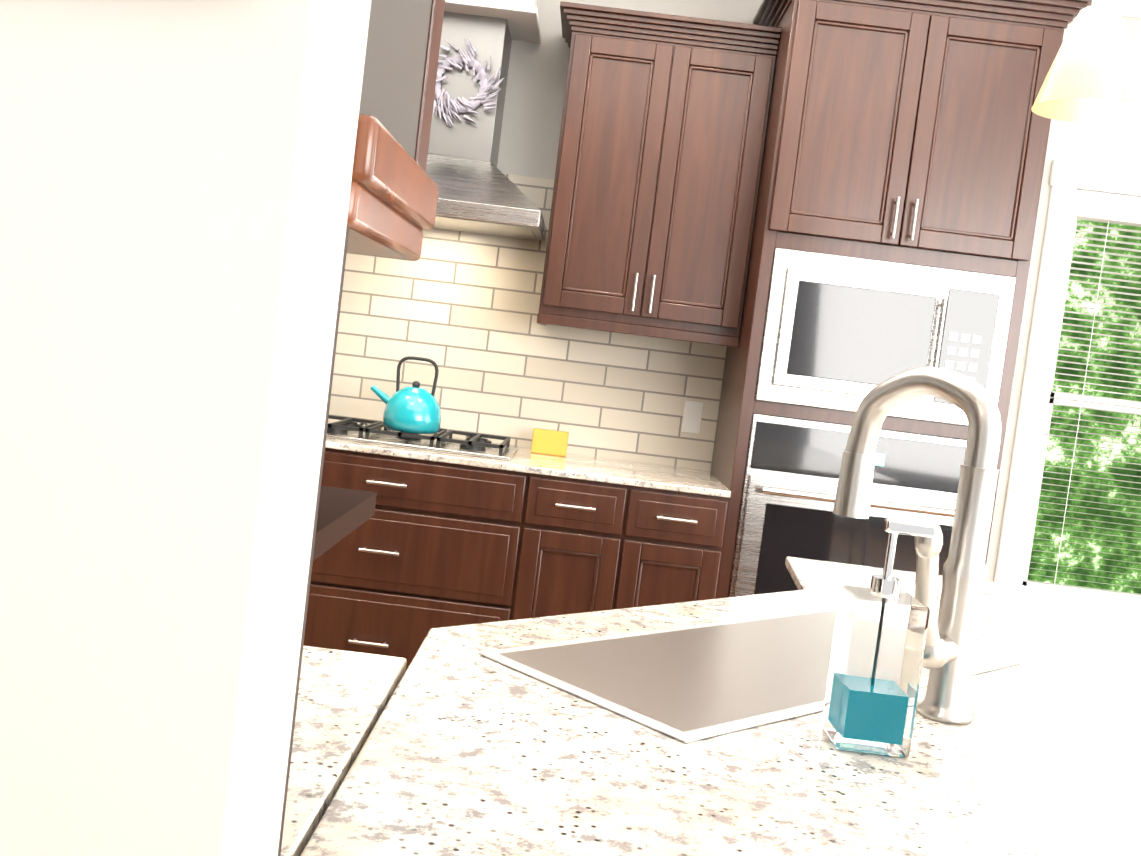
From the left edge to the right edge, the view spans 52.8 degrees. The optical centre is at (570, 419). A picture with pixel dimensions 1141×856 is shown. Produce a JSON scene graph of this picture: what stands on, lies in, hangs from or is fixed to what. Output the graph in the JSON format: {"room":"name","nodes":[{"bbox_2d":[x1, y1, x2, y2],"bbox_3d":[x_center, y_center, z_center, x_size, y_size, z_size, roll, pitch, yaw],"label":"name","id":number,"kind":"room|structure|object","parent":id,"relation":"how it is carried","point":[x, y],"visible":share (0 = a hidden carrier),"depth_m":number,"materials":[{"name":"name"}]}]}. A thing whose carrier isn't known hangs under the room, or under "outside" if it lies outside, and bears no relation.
{"room":"kitchen","nodes":[
{"label":"kitchen","id":0,"kind":"room"},
{"bbox_2d":[0,0,370,855],"bbox_3d":[-1.493,-0.360,0.696,2.725,2.880,0.144,7,3,0],"label":"wall","id":1,"kind":"structure","parent":0,"point":[174,188],"depth_m":0.63,"materials":[{"name":"paint"}]},
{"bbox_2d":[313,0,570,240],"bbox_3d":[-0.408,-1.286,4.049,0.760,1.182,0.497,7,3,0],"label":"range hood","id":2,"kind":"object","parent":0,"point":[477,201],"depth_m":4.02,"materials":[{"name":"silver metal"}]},
{"bbox_2d":[497,0,1140,581],"bbox_3d":[2.100,-0.145,4.400,7.750,2.880,0.140,7,3,0],"label":"wall","id":3,"kind":"structure","parent":0,"point":[533,110],"depth_m":4.29,"materials":[{"name":"paint"}]},
{"bbox_2d":[430,8,514,145],"bbox_3d":[-0.380,-1.216,4.143,0.270,0.570,0.317,7,3,0],"label":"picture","id":4,"kind":"object","parent":3,"relation":"attached to","point":[475,47],"depth_m":4.02,"materials":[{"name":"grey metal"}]},
{"bbox_2d":[426,136,550,231],"bbox_3d":[-0.462,-0.845,4.075,0.760,0.175,0.498,7,3,0],"label":"range hood","id":5,"kind":"object","parent":3,"relation":"attached to","point":[469,181],"depth_m":3.93,"materials":[{"name":"silver metal"}]},
{"bbox_2d":[444,0,538,41],"bbox_3d":[-0.361,-1.659,4.101,0.490,0.438,0.348,7,3,0],"label":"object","id":6,"kind":"structure","parent":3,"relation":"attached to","point":[523,13],"depth_m":3.93,"materials":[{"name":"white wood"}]},
{"bbox_2d":[535,16,774,343],"bbox_3d":[0.301,-0.835,4.131,0.704,1.002,0.366,7,3,0],"label":"upper cabinet","id":7,"kind":"object","parent":3,"relation":"attached to","point":[651,202],"depth_m":3.95,"materials":[{"name":"brown wood"}]},
{"bbox_2d":[994,159,1140,599],"bbox_3d":[2.302,-0.014,4.379,1.256,1.778,0.190,7,3,0],"label":"window","id":8,"kind":"structure","parent":3,"relation":"in","point":[1068,179],"depth_m":4.32,"materials":[{"name":"white wood"}]},
{"bbox_2d":[1022,190,1140,599],"bbox_3d":[2.304,-0.034,4.357,1.032,1.537,0.072,7,3,0],"label":"window blinds","id":9,"kind":"object","parent":8,"relation":"attached to","point":[1107,208],"visible":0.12,"depth_m":4.35,"materials":[{"name":"white plastic"}]},
{"bbox_2d":[1088,0,1140,18],"bbox_3d":[2.331,-1.505,4.203,7.620,0.105,0.085,7,3,0],"label":"crown molding","id":10,"kind":"structure","parent":3,"relation":"attached to","point":[1130,8],"depth_m":4.16,"materials":[{"name":"white paint"}]},
{"bbox_3d":[-0.725,1.146,1.794,13.000,0.050,11.000,7,3,0],"label":"floor","id":11,"kind":"structure","parent":0,"visible":0},
{"bbox_2d":[278,0,444,855],"bbox_3d":[-0.941,-0.076,1.077,1.685,2.406,0.594,7,3,0],"label":"hutch","id":12,"kind":"object","parent":11,"relation":"on","point":[342,698],"visible":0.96,"depth_m":0.95,"materials":[{"name":"brown wood"}]},
{"bbox_2d":[303,444,550,669],"bbox_3d":[-0.632,0.542,4.087,1.028,0.893,0.644,7,3,0],"label":"base cabinet","id":13,"kind":"object","parent":11,"relation":"on","point":[445,543],"depth_m":3.76,"materials":[{"name":"brown wood"}]},
{"bbox_2d":[326,420,726,491],"bbox_3d":[-0.580,0.082,4.057,2.227,0.034,0.648,7,3,0],"label":"countertop","id":14,"kind":"structure","parent":13,"relation":"on","point":[349,435],"depth_m":3.87,"materials":[{"name":"beige stone"}]},
{"bbox_2d":[303,414,518,460],"bbox_3d":[-0.572,0.054,4.072,0.760,0.046,0.480,7,3,0],"label":"cooktop","id":15,"kind":"object","parent":14,"relation":"in","point":[347,429],"depth_m":3.91,"materials":[{"name":"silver metal"}]},
{"bbox_2d":[370,356,440,433],"bbox_3d":[-0.563,-0.092,3.963,0.255,0.256,0.200,7,3,0],"label":"kettle","id":16,"kind":"object","parent":15,"relation":"on","point":[415,408],"visible":1,"depth_m":3.90,"materials":[{"name":"teal metal"}]},
{"bbox_2d":[531,428,568,456],"bbox_3d":[-0.076,0.083,4.226,0.130,0.089,0.040,7,3,0],"label":"sign","id":17,"kind":"object","parent":14,"relation":"on","point":[550,442],"visible":0.98,"depth_m":4.21,"materials":[{"name":"yellow paper"}]},
{"bbox_2d":[535,472,654,617],"bbox_3d":[0.010,0.621,4.082,0.394,0.893,0.644,7,3,0],"label":"base cabinet","id":18,"kind":"object","parent":11,"relation":"on","point":[595,546],"depth_m":3.75,"materials":[{"name":"brown wood"}]},
{"bbox_2d":[639,484,734,606],"bbox_3d":[0.274,0.653,4.079,0.394,0.893,0.644,7,3,0],"label":"base cabinet","id":19,"kind":"object","parent":11,"relation":"on","point":[689,534],"depth_m":3.75,"materials":[{"name":"brown wood"}]},
{"bbox_2d":[301,367,1140,855],"bbox_3d":[0.563,0.611,1.635,1.572,1.341,1.815,7,3,0],"label":"kitchen island","id":20,"kind":"object","parent":11,"relation":"on","point":[685,729],"visible":0.88,"depth_m":1.27,"materials":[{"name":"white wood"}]},
{"bbox_2d":[301,556,1140,855],"bbox_3d":[0.591,0.380,1.621,1.572,0.022,1.815,7,3,0],"label":"island countertop","id":21,"kind":"structure","parent":20,"relation":"on","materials":[{"name":"stone"}]},
{"bbox_2d":[479,607,1022,742],"bbox_3d":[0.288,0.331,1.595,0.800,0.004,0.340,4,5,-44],"label":"sink","id":22,"kind":"object","parent":21,"relation":"in","point":[719,681],"depth_m":1.45,"materials":[{"name":"silver metal"}]},
{"bbox_2d":[822,518,936,757],"bbox_3d":[0.342,0.233,1.263,0.085,0.250,0.080,7,3,0],"label":"soap dispenser","id":23,"kind":"object","parent":21,"relation":"on","point":[876,660],"visible":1,"depth_m":1.23,"materials":[{"name":"clear glass"}]},
{"bbox_2d":[833,367,1001,724],"bbox_3d":[0.436,0.145,1.453,0.168,0.425,0.247,7,3,0],"label":"faucet","id":24,"kind":"object","parent":21,"relation":"on","point":[942,699],"depth_m":1.39,"materials":[{"name":"silver metal"}]},
{"bbox_2d":[707,0,1078,597],"bbox_3d":[1.002,-0.091,4.030,0.867,2.551,0.632,7,3,0],"label":"tall cabinet","id":25,"kind":"object","parent":11,"relation":"on","point":[813,222],"depth_m":3.70,"materials":[{"name":"brown wood"}]},
{"bbox_3d":[-0.369,-1.757,1.617,13.000,0.050,11.000,7,3,0],"label":"ceiling","id":26,"kind":"structure","parent":0,"visible":0},
{"bbox_2d":[1031,0,1140,122],"bbox_3d":[1.069,-1.094,2.224,0.200,0.986,0.200,7,3,0],"label":"pendant light","id":27,"kind":"object","parent":26,"relation":"hanging from","point":[1090,77],"visible":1,"depth_m":2.20,"materials":[{"name":"white glass"}]},
{"label":"outside","id":28,"kind":"structure","parent":0,"visible":0},
{"bbox_2d":[1027,219,1140,593],"bbox_3d":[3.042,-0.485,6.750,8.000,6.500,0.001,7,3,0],"label":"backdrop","id":29,"kind":"structure","parent":28,"point":[1087,566],"depth_m":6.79,"materials":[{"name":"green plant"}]}
]}

